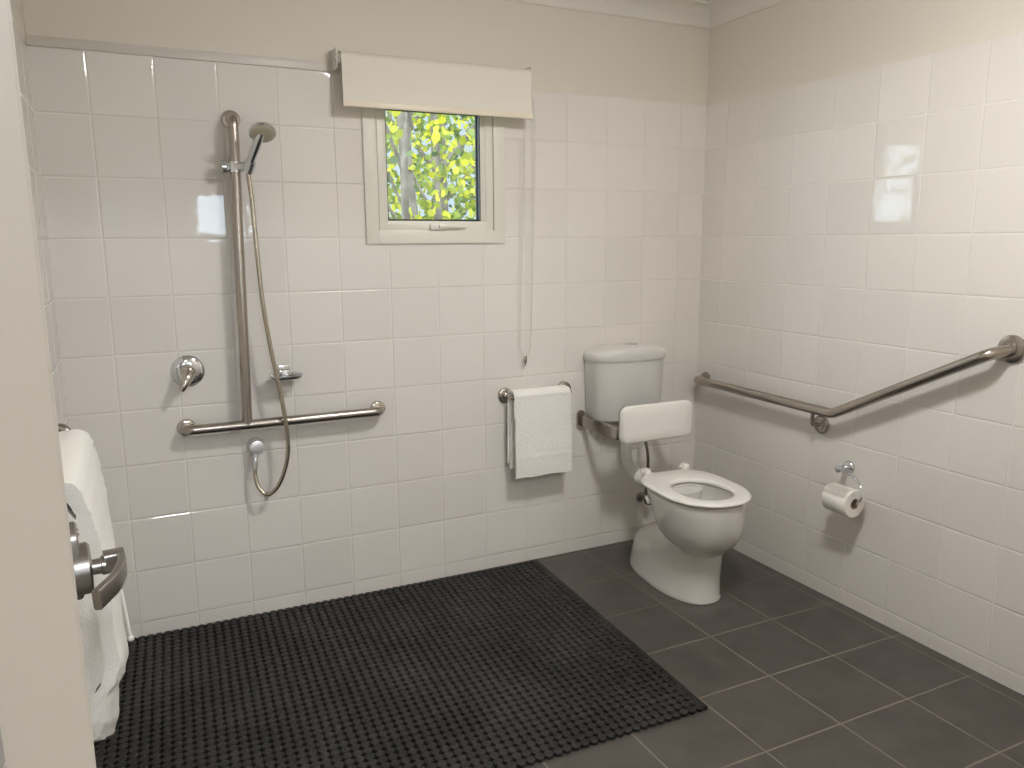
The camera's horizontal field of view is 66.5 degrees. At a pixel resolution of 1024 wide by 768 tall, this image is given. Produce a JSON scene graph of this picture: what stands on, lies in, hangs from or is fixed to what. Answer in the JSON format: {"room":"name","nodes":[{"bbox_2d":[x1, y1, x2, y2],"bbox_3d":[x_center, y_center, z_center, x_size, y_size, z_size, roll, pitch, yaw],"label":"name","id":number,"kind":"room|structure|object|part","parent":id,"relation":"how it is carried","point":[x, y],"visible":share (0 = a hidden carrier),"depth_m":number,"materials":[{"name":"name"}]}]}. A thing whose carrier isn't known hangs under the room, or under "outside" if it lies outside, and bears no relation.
{"room":"accessible bathroom","nodes":[
{"label":"accessible bathroom","id":0,"kind":"room"},
{"bbox_2d":[0,0,67,767],"bbox_3d":[-0.980,-0.099,1.362,0.112,2.600,2.740,-5,11,-25],"label":"wall","id":1,"kind":"structure","parent":0,"point":[16,5],"depth_m":2.39,"materials":[{"name":"white paint"}]},
{"bbox_2d":[58,424,70,431],"bbox_3d":[-0.958,0.188,1.588,0.074,0.086,0.798,-5,11,-25],"label":"towel rail","id":2,"kind":"object","parent":1,"relation":"attached to","point":[61,427],"visible":0.1,"depth_m":1.91,"materials":[{"name":"silver metal"}]},
{"bbox_2d":[59,429,133,741],"bbox_3d":[-0.955,0.560,1.766,0.163,0.833,0.510,-5,11,-25],"label":"bath towel","id":3,"kind":"object","parent":2,"relation":"hanging from","point":[104,639],"visible":0.47,"depth_m":1.56,"materials":[{"name":"white fabric"}]},
{"bbox_2d":[221,121,289,496],"bbox_3d":[-0.896,-0.229,2.797,0.264,1.334,0.135,6,12,32],"label":"shower","id":4,"kind":"object","parent":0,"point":[260,132],"visible":1,"depth_m":2.76,"materials":[{"name":"silver metal"}]},
{"bbox_3d":[-0.997,-0.752,2.706,0.020,0.047,0.047,-5,11,-25],"label":"tightening knob","id":5,"kind":"part","parent":4,"relation":"part of","materials":[{"name":"silver metal"}]},
{"bbox_2d":[247,437,263,469],"bbox_3d":[-0.963,0.260,2.947,0.062,0.113,0.061,-5,11,-25],"label":"wall outlet","id":6,"kind":"object","parent":4,"relation":"attached to","point":[255,445],"depth_m":2.93,"materials":[{"name":"silver metal"}]},
{"bbox_2d":[21,0,709,638],"bbox_3d":[-0.333,-0.442,3.227,2.905,2.600,0.110,-5,11,-25],"label":"wall","id":7,"kind":"structure","parent":0,"point":[132,148],"depth_m":3.04,"materials":[{"name":"white tile"}]},
{"bbox_2d":[25,34,330,71],"bbox_3d":[-1.098,-1.123,2.665,0.960,0.032,0.009,-5,11,-25],"label":"trim","id":8,"kind":"structure","parent":7,"relation":"attached to","point":[31,40],"depth_m":2.64,"materials":[{"name":"grey plastic"}]},
{"bbox_2d":[170,355,204,391],"bbox_3d":[-1.151,-0.037,2.779,0.115,0.118,0.100,-5,11,-25],"label":"shower mixer","id":9,"kind":"object","parent":7,"relation":"attached to","point":[187,371],"visible":1,"depth_m":2.80,"materials":[{"name":"silver metal"}]},
{"bbox_3d":[-1.152,-0.021,2.775,0.066,0.088,0.088,-5,11,-25],"label":"lever","id":10,"kind":"part","parent":9,"relation":"part of","materials":[{"name":"silver metal"}]},
{"bbox_2d":[269,364,303,379],"bbox_3d":[-0.846,-0.045,2.916,0.126,0.044,0.120,-5,11,-25],"label":"soap dish","id":11,"kind":"object","parent":7,"relation":"attached to","point":[284,372],"visible":0.94,"depth_m":2.94,"materials":[{"name":"silver metal"}]},
{"bbox_3d":[-0.841,-0.028,2.910,0.126,0.013,0.100,-5,11,-25],"label":"dish","id":12,"kind":"part","parent":11,"relation":"part of","materials":[{"name":"silver metal"}]},
{"bbox_2d":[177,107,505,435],"bbox_3d":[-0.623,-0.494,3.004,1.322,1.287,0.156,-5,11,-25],"label":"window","id":13,"kind":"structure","parent":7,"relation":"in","point":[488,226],"depth_m":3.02,"materials":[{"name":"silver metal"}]},
{"bbox_3d":[-0.851,-0.400,2.869,0.781,1.153,0.086,-5,11,-25],"label":"shower grab rail","id":14,"kind":"part","parent":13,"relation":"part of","materials":[{"name":"silver metal"}]},
{"bbox_2d":[329,46,535,364],"bbox_3d":[-0.272,-0.648,3.103,0.830,1.219,0.096,-5,11,-25],"label":"roller blind","id":15,"kind":"object","parent":13,"relation":"attached to","point":[377,81],"visible":1,"depth_m":2.96,"materials":[{"name":"white fabric"}]},
{"bbox_3d":[0.067,-0.668,3.275,0.070,1.127,0.026,-5,11,-25],"label":"pull chain","id":16,"kind":"part","parent":15,"relation":"part of","materials":[{"name":"grey plastic"}]},
{"bbox_3d":[-0.256,-0.633,3.147,0.153,0.023,0.030,-5,11,-25],"label":"winder handle","id":17,"kind":"part","parent":13,"relation":"part of","materials":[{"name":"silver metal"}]},
{"bbox_2d":[498,381,571,403],"bbox_3d":[0.121,0.043,3.423,0.363,0.074,0.094,-5,11,-25],"label":"towel rail","id":18,"kind":"object","parent":7,"relation":"attached to","point":[502,394],"visible":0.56,"depth_m":3.38,"materials":[{"name":"silver metal"}]},
{"bbox_2d":[507,385,571,478],"bbox_3d":[0.122,0.203,3.411,0.283,0.383,0.083,-5,11,-25],"label":"hand towel","id":19,"kind":"object","parent":18,"relation":"hanging from","point":[539,428],"visible":1,"depth_m":3.38,"materials":[{"name":"white fabric"}]},
{"bbox_2d":[506,0,709,28],"bbox_3d":[-0.298,-1.544,2.939,2.713,0.090,0.088,-5,11,-25],"label":"trim","id":20,"kind":"structure","parent":7,"relation":"attached to","point":[693,13],"depth_m":3.38,"materials":[{"name":"white paint"}]},
{"bbox_2d":[576,400,692,443],"bbox_3d":[0.547,0.140,3.494,0.383,0.175,0.369,-5,11,-25],"label":"backrest","id":21,"kind":"object","parent":7,"relation":"attached to","point":[671,419],"visible":1,"depth_m":3.34,"materials":[{"name":"white plastic"}]},
{"bbox_3d":[0.316,0.166,3.587,0.042,0.094,0.010,-5,11,-25],"label":"wall plate","id":22,"kind":"part","parent":21,"relation":"part of","materials":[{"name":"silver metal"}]},
{"bbox_2d":[636,487,650,504],"bbox_3d":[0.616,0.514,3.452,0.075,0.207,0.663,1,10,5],"label":"valve","id":23,"kind":"object","parent":7,"relation":"attached to","point":[640,497],"depth_m":3.80,"materials":[{"name":"silver metal"}]},
{"bbox_2d":[644,441,649,468],"bbox_3d":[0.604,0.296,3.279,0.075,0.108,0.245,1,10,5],"label":"pipe","id":24,"kind":"object","parent":7,"relation":"attached to","point":[646,443],"depth_m":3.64,"materials":[{"name":"silver metal"}]},
{"bbox_2d":[388,119,459,200],"bbox_3d":[-2.183,-1.196,4.368,4.391,4.709,2.709,-5,11,-25],"label":"tree","id":25,"kind":"object","parent":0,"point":[414,155],"visible":0.02,"depth_m":4.54,"materials":[{"name":"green plant"}]},
{"bbox_2d":[385,110,474,219],"bbox_3d":[-0.730,-1.414,4.947,4.305,4.903,2.662,-5,11,-25],"label":"tree","id":26,"kind":"object","parent":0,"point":[435,137],"visible":0.06,"depth_m":4.65,"materials":[{"name":"green plant"}]},
{"bbox_2d":[386,111,475,219],"bbox_3d":[-0.946,-1.612,5.487,7.315,5.103,3.262,-5,11,-25],"label":"tree","id":27,"kind":"object","parent":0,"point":[437,214],"visible":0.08,"depth_m":5.67,"materials":[{"name":"green plant"}]},
{"bbox_2d":[386,111,475,219],"bbox_3d":[-0.473,-1.538,5.342,5.416,5.001,3.286,-5,11,-25],"label":"tree","id":28,"kind":"object","parent":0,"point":[465,159],"visible":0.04,"depth_m":5.08,"materials":[{"name":"green plant"}]},
{"bbox_2d":[180,539,1023,767],"bbox_3d":[0.273,1.095,2.249,2.905,0.080,2.840,-5,11,-25],"label":"floor","id":29,"kind":"structure","parent":0,"point":[787,674],"depth_m":2.56,"materials":[{"name":"tile"}]},
{"bbox_2d":[94,560,707,767],"bbox_3d":[-0.431,0.980,2.642,1.806,0.014,1.286,-5,11,-25],"label":"rubber mat","id":30,"kind":"object","parent":29,"relation":"on","point":[508,666],"visible":0.98,"depth_m":2.56,"materials":[{"name":"black rubber"}]},
{"bbox_2d":[584,342,750,604],"bbox_3d":[0.680,0.355,3.319,0.399,0.987,0.839,-5,11,-25],"label":"toilet","id":31,"kind":"object","parent":29,"relation":"on","point":[700,516],"visible":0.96,"depth_m":3.23,"materials":[{"name":"white ceramic"}]},
{"bbox_3d":[0.534,-0.146,3.539,0.388,0.069,0.162,-5,11,-25],"label":"cistern lid","id":32,"kind":"part","parent":31,"relation":"part of","materials":[{"name":"white ceramic"}]},
{"bbox_3d":[0.744,0.420,3.156,0.364,0.017,0.475,-5,11,-25],"label":"seat","id":33,"kind":"part","parent":31,"relation":"part of","materials":[{"name":"white plastic"}]},
{"bbox_2d":[693,0,1023,694],"bbox_3d":[1.555,-0.332,2.567,0.112,2.600,2.740,-5,11,-25],"label":"wall","id":34,"kind":"structure","parent":0,"point":[863,225],"depth_m":2.88,"materials":[{"name":"white tile"}]},
{"bbox_2d":[708,0,787,28],"bbox_3d":[1.437,-1.450,2.375,0.088,0.090,2.628,-5,11,-25],"label":"trim","id":35,"kind":"structure","parent":34,"relation":"attached to","point":[721,12],"depth_m":3.39,"materials":[{"name":"white paint"}]},
{"bbox_2d":[835,460,862,502],"bbox_3d":[1.306,0.375,2.999,0.084,0.129,0.162,-5,11,-25],"label":"paper holder","id":36,"kind":"object","parent":34,"relation":"attached to","point":[848,467],"visible":0.82,"depth_m":3.03,"materials":[{"name":"silver metal"}]},
{"bbox_2d":[821,483,863,517],"bbox_3d":[1.270,0.445,2.999,0.108,0.108,0.112,-5,11,-25],"label":"toilet roll","id":37,"kind":"object","parent":36,"relation":"hanging from","point":[838,498],"visible":0.99,"depth_m":2.96,"materials":[{"name":"white paper"}]},
{"bbox_3d":[1.291,0.328,3.043,0.066,0.052,0.052,-5,11,-25],"label":"post","id":38,"kind":"part","parent":36,"relation":"part of","materials":[{"name":"silver metal"}]},
{"bbox_3d":[1.285,0.391,2.991,0.038,0.102,0.162,-5,11,-25],"label":"wire arm","id":39,"kind":"part","parent":36,"relation":"part of","materials":[{"name":"silver metal"}]},
{"bbox_2d":[693,335,1023,433],"bbox_3d":[1.222,-0.030,3.103,0.092,0.477,1.526,-5,11,-25],"label":"grab rail","id":40,"kind":"object","parent":34,"relation":"attached to","point":[1010,348],"visible":1,"depth_m":2.81,"materials":[{"name":"silver metal"}]},
{"bbox_3d":[1.218,0.137,3.137,0.067,0.077,0.023,-8,13,-35],"label":"support post","id":41,"kind":"part","parent":40,"relation":"part of","materials":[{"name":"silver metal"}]},
{"bbox_3d":[0.230,0.051,0.505,4.300,2.600,0.120,-5,11,-25],"label":"wall","id":42,"kind":"structure","parent":0,"visible":0},
{"bbox_2d":[0,0,126,767],"bbox_3d":[-0.425,0.288,0.725,0.121,2.038,0.750,-5,11,-25],"label":"door","id":43,"kind":"structure","parent":42,"relation":"in","point":[45,570],"depth_m":0.37,"materials":[{"name":"beige paint"}]},
{"bbox_3d":[-0.505,0.241,0.973,0.047,0.032,0.123,-5,11,-25],"label":"lever","id":44,"kind":"part","parent":43,"relation":"part of","materials":[{"name":"silver metal"}]},
{"label":"outside","id":45,"kind":"structure","parent":0,"visible":0},
{"bbox_3d":[-3.956,0.318,9.483,24.000,0.100,13.890,-5,11,-25],"label":"floor","id":46,"kind":"structure","parent":45,"visible":0},
{"bbox_2d":[385,113,475,219],"bbox_3d":[-0.475,-2.090,6.990,7.544,5.501,3.302,-5,11,-25],"label":"tree","id":47,"kind":"object","parent":46,"relation":"on","point":[457,135],"visible":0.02,"depth_m":6.69,"materials":[{"name":"green plant"}]},
{"bbox_2d":[386,112,475,219],"bbox_3d":[-0.409,-1.282,4.774,3.843,4.702,2.170,-5,11,-25],"label":"tree","id":48,"kind":"object","parent":46,"relation":"on","point":[408,123],"visible":0.08,"depth_m":4.34,"materials":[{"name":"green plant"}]}
]}

